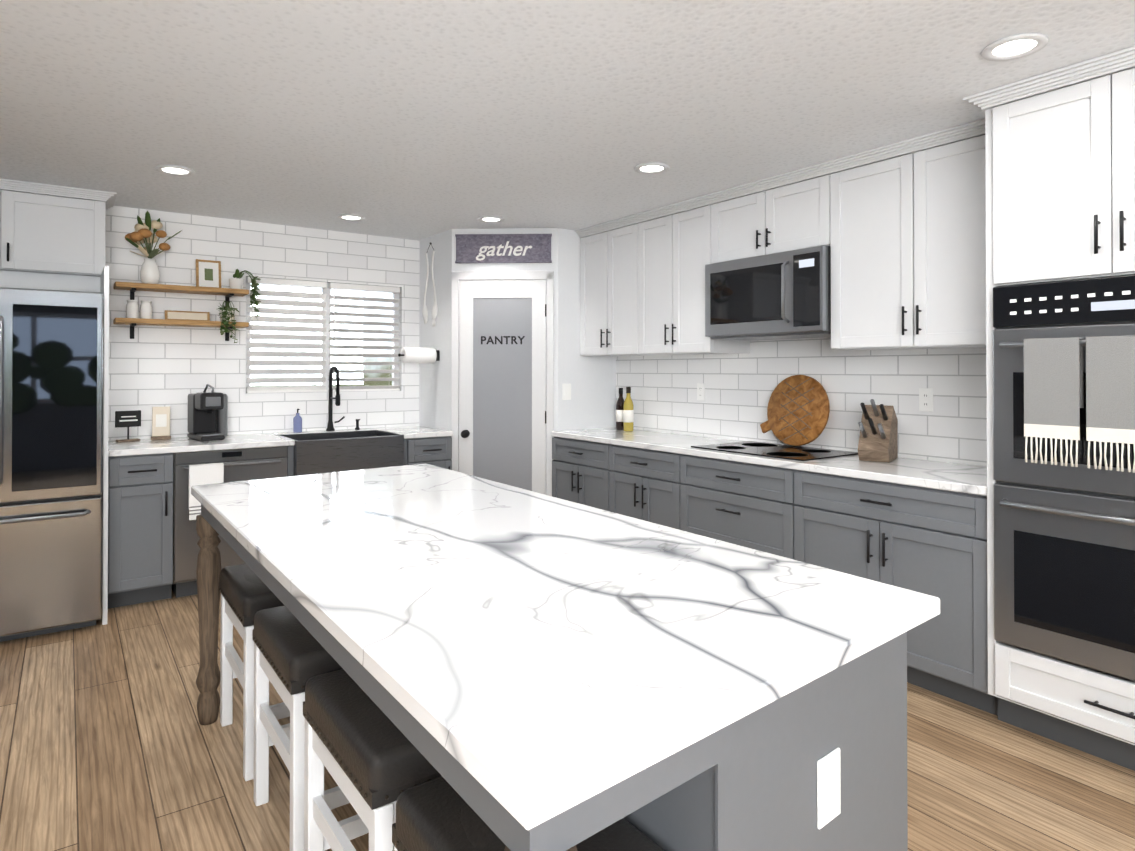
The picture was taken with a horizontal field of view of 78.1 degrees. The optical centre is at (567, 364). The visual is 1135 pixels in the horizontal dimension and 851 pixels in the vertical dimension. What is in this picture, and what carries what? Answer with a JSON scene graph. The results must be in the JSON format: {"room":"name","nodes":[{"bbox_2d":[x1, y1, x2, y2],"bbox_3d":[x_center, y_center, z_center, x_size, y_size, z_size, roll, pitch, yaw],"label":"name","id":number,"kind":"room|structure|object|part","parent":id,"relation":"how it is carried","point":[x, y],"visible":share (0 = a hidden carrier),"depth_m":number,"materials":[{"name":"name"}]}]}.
{"room":"kitchen","nodes":[
{"label":"kitchen","id":0,"kind":"room"},
{"bbox_2d":[106,206,419,440],"bbox_3d":[-2.644,0.190,4.652,6.070,2.385,0.120,0,-1,-36],"label":"wall","id":1,"kind":"structure","parent":0,"point":[151,366],"depth_m":4.81,"materials":[{"name":"tile"}]},
{"bbox_2d":[0,178,116,276],"bbox_3d":[-3.166,-0.764,3.962,1.010,0.483,0.403,0,-1,-36],"label":"upper cabinet","id":2,"kind":"object","parent":1,"relation":"attached to","point":[50,229],"visible":0.94,"depth_m":3.96,"materials":[{"name":"white wood"}]},
{"bbox_2d":[113,318,248,340],"bbox_3d":[-2.504,-0.223,4.557,0.755,0.120,0.198,0,-1,-36],"label":"shelf","id":3,"kind":"object","parent":1,"relation":"attached to","point":[132,322],"visible":0.83,"depth_m":4.47,"materials":[{"name":"brown wood"}]},
{"bbox_2d":[126,300,151,318],"bbox_3d":[-2.704,-0.345,4.417,0.141,0.120,0.064,0,-1,-36],"label":"jar","id":4,"kind":"object","parent":3,"relation":"on","point":[145,309],"visible":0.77,"depth_m":4.41,"materials":[{"name":"white ceramic"}]},
{"bbox_2d":[165,310,209,320],"bbox_3d":[-2.495,-0.316,4.594,0.260,0.066,0.023,0,-1,-36],"label":"sign","id":5,"kind":"object","parent":3,"relation":"on","point":[186,315],"visible":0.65,"depth_m":4.59,"materials":[{"name":"beige wood"}]},
{"bbox_2d":[218,301,239,342],"bbox_3d":[-2.265,-0.278,4.637,0.140,0.284,0.232,0,-1,-36],"label":"potted plant","id":6,"kind":"object","parent":3,"relation":"on","point":[226,313],"visible":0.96,"depth_m":4.58,"materials":[{"name":"green plant"}]},
{"bbox_2d":[114,282,248,304],"bbox_3d":[-2.504,-0.443,4.559,0.755,0.120,0.198,0,-1,-36],"label":"shelf","id":7,"kind":"object","parent":1,"relation":"attached to","point":[227,293],"visible":0.92,"depth_m":4.48,"materials":[{"name":"brown wood"}]},
{"bbox_2d":[125,210,181,283],"bbox_3d":[-2.623,-0.733,4.438,0.323,0.455,0.309,0,-1,-36],"label":"vase","id":8,"kind":"object","parent":7,"relation":"on","point":[142,233],"visible":1,"depth_m":4.41,"materials":[{"name":"white ceramic"}]},
{"bbox_2d":[196,259,220,287],"bbox_3d":[-2.416,-0.602,4.709,0.150,0.200,0.044,0,-1,-36],"label":"picture frame","id":9,"kind":"object","parent":7,"relation":"on","point":[208,273],"visible":0.86,"depth_m":4.70,"materials":[{"name":"brown wood"}]},
{"bbox_2d":[229,269,260,316],"bbox_3d":[-2.191,-0.476,4.759,0.206,0.340,0.160,0,-1,-36],"label":"potted plant","id":10,"kind":"object","parent":7,"relation":"on","point":[235,282],"visible":1,"depth_m":4.75,"materials":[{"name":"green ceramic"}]},
{"bbox_2d":[246,277,398,393],"bbox_3d":[-1.805,-0.203,5.243,1.140,0.821,0.099,0,-1,-36],"label":"window","id":11,"kind":"structure","parent":1,"relation":"in","point":[328,317],"depth_m":5.31,"materials":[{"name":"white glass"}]},
{"bbox_2d":[246,277,399,392],"bbox_3d":[-1.790,-0.204,5.222,1.116,0.814,0.049,0,-1,-36],"label":"window blinds","id":12,"kind":"object","parent":11,"relation":"attached to","point":[272,293],"visible":0.92,"depth_m":5.15,"materials":[{"name":"white plastic"}]},
{"bbox_2d":[419,229,451,430],"bbox_3d":[-0.981,0.196,5.412,0.100,2.385,0.580,0,-1,-36],"label":"wall","id":13,"kind":"structure","parent":0,"point":[435,395],"depth_m":5.35,"materials":[{"name":"paint"}]},
{"bbox_2d":[398,347,439,362],"bbox_3d":[-1.121,-0.068,5.251,0.316,0.120,0.120,0,-1,-36],"label":"paper towel holder","id":14,"kind":"object","parent":13,"relation":"attached to","point":[417,355],"visible":1,"depth_m":5.21,"materials":[{"name":"white paper"}]},
{"bbox_2d":[422,242,437,325],"bbox_3d":[-1.068,-0.620,5.429,0.048,0.656,0.231,0,-1,-36],"label":"bead garland","id":15,"kind":"object","parent":13,"relation":"attached to","point":[425,312],"visible":0.98,"depth_m":5.39,"materials":[{"name":"white wood"}]},
{"bbox_2d":[452,228,557,430],"bbox_3d":[-0.459,0.194,5.182,0.784,2.385,0.100,0,0,2],"label":"wall","id":16,"kind":"structure","parent":0,"point":[553,266],"depth_m":5.13,"materials":[{"name":"paint"}]},
{"bbox_2d":[451,271,553,495],"bbox_3d":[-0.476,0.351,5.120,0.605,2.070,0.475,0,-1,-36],"label":"pantry door","id":17,"kind":"structure","parent":16,"relation":"in","point":[502,412],"depth_m":5.12,"materials":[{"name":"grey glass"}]},
{"bbox_2d":[481,336,524,343],"bbox_3d":[-0.472,-0.178,5.125,0.325,0.060,0.002,0,0,3],"label":"lettering","id":18,"kind":"object","parent":17,"relation":"attached to","point":[502,337],"depth_m":5.12,"materials":[{"name":"black paint"}]},
{"bbox_2d":[455,234,551,262],"bbox_3d":[-0.469,-0.849,5.127,0.709,0.210,0.023,0,0,2],"label":"gather sign","id":19,"kind":"object","parent":16,"relation":"attached to","point":[468,246],"visible":0.98,"depth_m":5.12,"materials":[{"name":"purple wood"}]},
{"bbox_2d":[476,241,531,260],"bbox_3d":[-0.464,-0.831,5.118,0.416,0.141,0.002,0,0,2],"label":"lettering","id":20,"kind":"object","parent":19,"relation":"attached to","point":[498,250],"visible":1,"depth_m":5.12,"materials":[{"name":"white paint"}]},
{"bbox_2d":[0,590,1134,850],"bbox_3d":[-0.235,1.407,1.276,6.070,0.100,8.400,0,-1,-36],"label":"floor","id":21,"kind":"structure","parent":0,"point":[108,742],"depth_m":2.36,"materials":[{"name":"brown wood"}]},
{"bbox_2d":[0,266,108,641],"bbox_3d":[-3.031,0.426,3.713,0.966,1.898,0.949,0,-1,-36],"label":"refrigerator","id":22,"kind":"object","parent":21,"relation":"on","point":[51,385],"depth_m":3.53,"materials":[{"name":"silver metal"}]},
{"bbox_3d":[-3.068,0.427,3.764,0.966,1.898,0.823,0,-1,-36],"label":"fridge panel","id":23,"kind":"part","parent":22,"relation":"part of","materials":[{"name":"silver metal"}]},
{"bbox_2d":[108,450,175,608],"bbox_3d":[-2.595,0.947,4.219,0.318,0.865,0.628,0,-1,-36],"label":"base cabinet","id":24,"kind":"object","parent":21,"relation":"on","point":[140,521],"depth_m":3.97,"materials":[{"name":"grey wood"}]},
{"bbox_2d":[108,434,294,453],"bbox_3d":[-2.320,0.498,4.416,0.991,0.035,0.633,0,-1,-36],"label":"countertop","id":25,"kind":"structure","parent":24,"relation":"on","point":[239,441],"depth_m":4.26,"materials":[{"name":"white stone"}]},
{"bbox_2d":[115,410,140,441],"bbox_3d":[-2.739,0.384,4.361,0.050,0.190,0.140,0,-1,42],"label":"sign","id":26,"kind":"object","parent":25,"relation":"on","point":[127,419],"visible":1,"depth_m":4.35,"materials":[{"name":"black wood"}]},
{"bbox_2d":[151,406,170,439],"bbox_3d":[-2.604,0.376,4.482,0.110,0.209,0.060,0,0,-28],"label":"picture frame","id":27,"kind":"object","parent":25,"relation":"on","point":[160,423],"visible":1,"depth_m":4.49,"materials":[{"name":"white wood"}]},
{"bbox_2d":[187,384,227,440],"bbox_3d":[-2.324,0.302,4.551,0.232,0.357,0.337,0,-1,-36],"label":"coffee maker","id":28,"kind":"object","parent":25,"relation":"on","point":[207,416],"visible":1,"depth_m":4.51,"materials":[{"name":"black plastic"}]},
{"bbox_2d":[293,409,301,432],"bbox_3d":[-1.925,0.400,4.995,0.060,0.169,0.064,0,-1,-36],"label":"soap bottle","id":29,"kind":"object","parent":25,"relation":"on","point":[297,423],"visible":1,"depth_m":4.98,"materials":[{"name":"blue plastic"}]},
{"bbox_2d":[279,430,403,475],"bbox_3d":[-1.569,0.606,4.838,0.720,0.236,0.507,0,-1,-36],"label":"farmhouse sink","id":30,"kind":"object","parent":25,"relation":"in","point":[325,452],"visible":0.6,"depth_m":4.65,"materials":[{"name":"black stone"}]},
{"bbox_2d":[326,366,359,430],"bbox_3d":[-1.615,0.247,5.119,0.248,0.475,0.217,0,-1,-36],"label":"faucet","id":31,"kind":"object","parent":25,"relation":"on","point":[330,427],"visible":1,"depth_m":5.11,"materials":[{"name":"black metal"}]},
{"bbox_2d":[172,446,286,597],"bbox_3d":[-2.103,0.949,4.349,0.629,0.863,0.364,0,-1,-36],"label":"dishwasher","id":32,"kind":"object","parent":21,"relation":"on","point":[246,464],"visible":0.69,"depth_m":4.15,"materials":[{"name":"silver metal"}]},
{"bbox_2d":[189,463,223,519],"bbox_3d":[-2.127,0.746,4.119,0.180,0.316,0.032,0,-1,-36],"label":"dish towel","id":33,"kind":"object","parent":32,"relation":"hanging from","point":[204,474],"visible":0.52,"depth_m":4.09,"materials":[{"name":"fabric"}]},
{"bbox_2d":[219,564,289,780],"bbox_3d":[-1.071,1.062,2.561,0.309,0.610,0.470,0,-1,-36],"label":"stool","id":34,"kind":"object","parent":21,"relation":"on","point":[247,593],"visible":0.42,"depth_m":2.39,"materials":[{"name":"wood"}]},
{"bbox_2d":[287,462,293,476],"bbox_3d":[-1.600,1.057,4.930,0.858,0.655,0.628,0,-1,-36],"label":"base cabinet","id":35,"kind":"object","parent":21,"relation":"on","point":[290,465],"depth_m":4.45,"materials":[{"name":"grey wood"}]},
{"bbox_2d":[253,605,349,850],"bbox_3d":[-0.728,1.058,2.082,0.310,0.610,0.470,0,-1,-36],"label":"stool","id":36,"kind":"object","parent":21,"relation":"on","point":[292,656],"visible":0.42,"depth_m":1.93,"materials":[{"name":"wood"}]},
{"bbox_2d":[303,669,440,850],"bbox_3d":[-0.390,1.055,1.610,0.315,0.610,0.474,0,-1,-36],"label":"stool","id":37,"kind":"object","parent":21,"relation":"on","point":[364,751],"visible":0.4,"depth_m":1.50,"materials":[{"name":"leather"}]},
{"bbox_2d":[404,434,452,469],"bbox_3d":[-1.183,0.954,5.229,0.402,0.865,0.628,0,-1,-36],"label":"base cabinet","id":38,"kind":"object","parent":21,"relation":"on","point":[432,449],"depth_m":4.99,"materials":[{"name":"grey wood"}]},
{"bbox_2d":[372,426,451,437],"bbox_3d":[-1.174,0.504,5.236,0.382,0.035,0.633,0,-1,-36],"label":"countertop","id":39,"kind":"structure","parent":38,"relation":"on","point":[408,431],"depth_m":5.15,"materials":[{"name":"white stone"}]},
{"bbox_2d":[392,776,663,850],"bbox_3d":[-0.059,1.051,1.146,0.309,0.610,0.470,0,-1,-36],"label":"stool","id":40,"kind":"object","parent":21,"relation":"on","point":[438,814],"visible":0.54,"depth_m":1.15,"materials":[{"name":"leather"}]},
{"bbox_2d":[193,495,907,850],"bbox_3d":[-0.346,0.931,2.012,0.984,0.864,2.421,0,-1,-36],"label":"kitchen island","id":41,"kind":"object","parent":21,"relation":"on","point":[832,776],"depth_m":1.17,"materials":[{"name":"wood"}]},
{"bbox_2d":[191,463,939,838],"bbox_3d":[-0.359,0.518,2.036,1.008,0.110,2.500,0,-1,-36],"label":"island countertop","id":42,"kind":"structure","parent":41,"relation":"on","point":[575,657],"depth_m":1.27,"materials":[{"name":"white stone"}]},
{"bbox_2d":[551,435,598,508],"bbox_3d":[0.337,0.952,4.958,0.602,0.865,0.719,0,-1,-36],"label":"base cabinet","id":43,"kind":"object","parent":21,"relation":"on","point":[575,464],"depth_m":4.83,"materials":[{"name":"grey wood"}]},
{"bbox_2d":[599,439,666,525],"bbox_3d":[0.683,0.949,4.474,0.602,0.865,0.706,0,-1,-36],"label":"base cabinet","id":44,"kind":"object","parent":21,"relation":"on","point":[632,480],"depth_m":4.34,"materials":[{"name":"grey wood"}]},
{"bbox_2d":[667,451,786,557],"bbox_3d":[1.113,0.944,3.873,0.602,0.865,0.889,0,-1,-36],"label":"base cabinet","id":45,"kind":"object","parent":21,"relation":"on","point":[742,502],"depth_m":3.71,"materials":[{"name":"grey wood"}]},
{"bbox_2d":[787,467,997,715],"bbox_3d":[1.595,0.939,3.200,0.602,0.865,0.884,0,-1,-36],"label":"base cabinet","id":46,"kind":"object","parent":21,"relation":"on","point":[918,525],"depth_m":2.90,"materials":[{"name":"grey wood"}]},
{"bbox_2d":[551,427,986,490],"bbox_3d":[0.988,0.495,4.047,0.607,0.035,2.962,0,-1,-36],"label":"countertop","id":47,"kind":"structure","parent":46,"relation":"on","point":[940,474],"depth_m":3.37,"materials":[{"name":"white stone"}]},
{"bbox_2d":[616,388,623,429],"bbox_3d":[0.397,0.330,5.203,0.076,0.312,0.074,0,-1,-36],"label":"wine bottle","id":48,"kind":"object","parent":47,"relation":"on","point":[619,412],"visible":0.9,"depth_m":5.17,"materials":[{"name":"black glass"}]},
{"bbox_2d":[623,387,633,430],"bbox_3d":[0.445,0.324,5.102,0.076,0.322,0.074,0,-1,-36],"label":"wine bottle","id":49,"kind":"object","parent":47,"relation":"on","point":[628,415],"visible":1,"depth_m":5.08,"materials":[{"name":"yellow glass"}]},
{"bbox_2d":[691,441,857,460],"bbox_3d":[1.139,0.472,3.874,0.510,0.007,0.760,0,-1,-36],"label":"cooktop","id":50,"kind":"object","parent":47,"relation":"in","point":[791,452],"visible":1,"depth_m":3.81,"materials":[{"name":"black glass"}]},
{"bbox_2d":[760,375,829,445],"bbox_3d":[1.308,0.263,4.037,0.085,0.407,0.452,0,-1,-36],"label":"round cutting board","id":51,"kind":"object","parent":50,"relation":"on","point":[798,410],"visible":0.98,"depth_m":4.00,"materials":[{"name":"brown wood"}]},
{"bbox_2d":[858,399,897,461],"bbox_3d":[1.522,0.320,3.447,0.138,0.305,0.328,0,-1,34],"label":"knife block","id":52,"kind":"object","parent":47,"relation":"on","point":[878,435],"visible":1,"depth_m":3.40,"materials":[{"name":"brown wood"}]},
{"bbox_2d":[963,46,1134,770],"bbox_3d":[2.049,0.175,2.493,0.692,2.383,0.900,0,-1,-36],"label":"tall cabinet","id":53,"kind":"object","parent":21,"relation":"on","point":[1060,170],"visible":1,"depth_m":2.46,"materials":[{"name":"white wood"}]},
{"bbox_2d":[993,275,1134,680],"bbox_3d":[1.905,0.371,2.388,0.384,1.320,0.732,0,-1,-36],"label":"double wall oven","id":54,"kind":"object","parent":53,"relation":"in","point":[1064,562],"visible":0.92,"depth_m":2.43,"materials":[{"name":"silver metal"}]},
{"bbox_2d":[1024,337,1083,466],"bbox_3d":[1.669,0.126,2.406,0.042,0.433,0.165,0,-1,-36],"label":"towel","id":55,"kind":"object","parent":54,"relation":"hanging from","point":[1053,387],"visible":1,"depth_m":2.39,"materials":[{"name":"white fabric"}]},
{"bbox_2d":[1086,335,1134,472],"bbox_3d":[1.777,0.125,2.255,0.042,0.433,0.165,0,-1,-36],"label":"towel","id":56,"kind":"object","parent":54,"relation":"hanging from","point":[1110,389],"visible":1,"depth_m":2.26,"materials":[{"name":"white fabric"}]},
{"bbox_2d":[0,0,1134,240],"bbox_3d":[-0.235,-1.078,1.294,6.070,0.100,8.400,0,-1,-36],"label":"ceiling","id":57,"kind":"structure","parent":0,"point":[418,120],"depth_m":2.64,"materials":[{"name":"white paint"}]},
{"bbox_2d":[155,165,194,175],"bbox_3d":[-2.031,-1.004,3.624,0.184,0.012,0.184,0,-1,-36],"label":"recessed light","id":58,"kind":"object","parent":57,"relation":"in","point":[174,170],"visible":1,"depth_m":3.62,"materials":[{"name":"white plastic"}]},
{"bbox_2d":[337,214,364,220],"bbox_3d":[-1.466,-0.996,4.741,0.184,0.012,0.184,0,-1,-36],"label":"recessed light","id":59,"kind":"object","parent":57,"relation":"in","point":[350,217],"visible":1,"depth_m":4.74,"materials":[{"name":"white plastic"}]},
{"bbox_2d":[478,216,503,222],"bbox_3d":[-0.524,-0.995,4.800,0.184,0.012,0.184,0,-1,-36],"label":"recessed light","id":60,"kind":"object","parent":57,"relation":"in","point":[492,219],"visible":1,"depth_m":4.80,"materials":[{"name":"white plastic"}]},
{"bbox_2d":[634,162,669,173],"bbox_3d":[0.431,-1.004,3.584,0.184,0.012,0.184,0,-1,-36],"label":"recessed light","id":61,"kind":"object","parent":57,"relation":"in","point":[651,168],"visible":0.98,"depth_m":3.57,"materials":[{"name":"white plastic"}]},
{"bbox_2d":[981,33,1048,60],"bbox_3d":[1.430,-1.015,2.239,0.184,0.012,0.184,0,-1,-36],"label":"recessed light","id":62,"kind":"object","parent":57,"relation":"in","point":[1013,47],"visible":1,"depth_m":2.23,"materials":[{"name":"white plastic"}]},
{"bbox_2d":[558,228,615,430],"bbox_3d":[0.126,0.195,5.317,0.550,2.385,0.100,0,-1,-36],"label":"wall","id":63,"kind":"structure","parent":0,"point":[591,403],"depth_m":5.21,"materials":[{"name":"paint"}]},
{"bbox_2d":[562,384,570,399],"bbox_3d":[-0.005,0.201,5.157,0.080,0.120,0.008,0,-1,-36],"label":"light switch","id":64,"kind":"object","parent":63,"relation":"attached to","point":[566,391],"visible":1,"depth_m":5.15,"materials":[{"name":"white plastic"}]},
{"bbox_3d":[2.219,0.177,2.967,0.120,2.385,8.280,0,-1,-36],"label":"wall","id":65,"kind":"structure","parent":0,"visible":0},
{"bbox_2d":[578,218,629,355],"bbox_3d":[0.441,-0.521,5.047,0.350,0.914,0.713,0,-1,-36],"label":"upper cabinet","id":66,"kind":"object","parent":65,"relation":"attached to","point":[604,250],"depth_m":4.98,"materials":[{"name":"white wood"}]},
{"bbox_2d":[630,198,749,355],"bbox_3d":[0.789,-0.525,4.561,0.350,0.914,0.713,0,-1,-36],"label":"upper cabinet","id":67,"kind":"object","parent":65,"relation":"attached to","point":[670,247],"depth_m":4.44,"materials":[{"name":"white wood"}]},
{"bbox_2d":[710,166,829,263],"bbox_3d":[1.229,-0.792,3.948,0.350,0.389,0.800,0,-1,-36],"label":"upper cabinet","id":68,"kind":"object","parent":65,"relation":"attached to","point":[792,212],"depth_m":3.80,"materials":[{"name":"white wood"}]},
{"bbox_2d":[705,246,830,340],"bbox_3d":[1.187,-0.372,3.914,0.454,0.442,0.792,0,-1,-36],"label":"microwave","id":69,"kind":"object","parent":68,"relation":"attached to","point":[782,295],"visible":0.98,"depth_m":3.75,"materials":[{"name":"silver metal"}]},
{"bbox_2d":[616,337,986,465],"bbox_3d":[1.250,0.154,4.217,0.004,0.750,3.000,0,-1,-36],"label":"wall tiles","id":70,"kind":"structure","parent":65,"relation":"attached to","point":[950,428],"depth_m":3.91,"materials":[{"name":"white tile"}]},
{"bbox_2d":[697,383,704,400],"bbox_3d":[0.896,0.185,4.701,0.008,0.115,0.070,0,-1,-36],"label":"electrical outlet","id":71,"kind":"object","parent":70,"relation":"attached to","point":[700,391],"visible":1,"depth_m":4.70,"materials":[{"name":"white plastic"}]},
{"bbox_2d":[919,388,932,411],"bbox_3d":[1.777,0.176,3.469,0.008,0.115,0.070,0,-1,-36],"label":"electrical outlet","id":72,"kind":"object","parent":70,"relation":"attached to","point":[925,399],"visible":1,"depth_m":3.46,"materials":[{"name":"white plastic"}]},
{"bbox_2d":[830,122,985,349],"bbox_3d":[1.709,-0.534,3.274,0.350,0.914,0.852,0,-1,-36],"label":"upper cabinet","id":73,"kind":"object","parent":65,"relation":"attached to","point":[899,228],"depth_m":3.18,"materials":[{"name":"white wood"}]}
]}

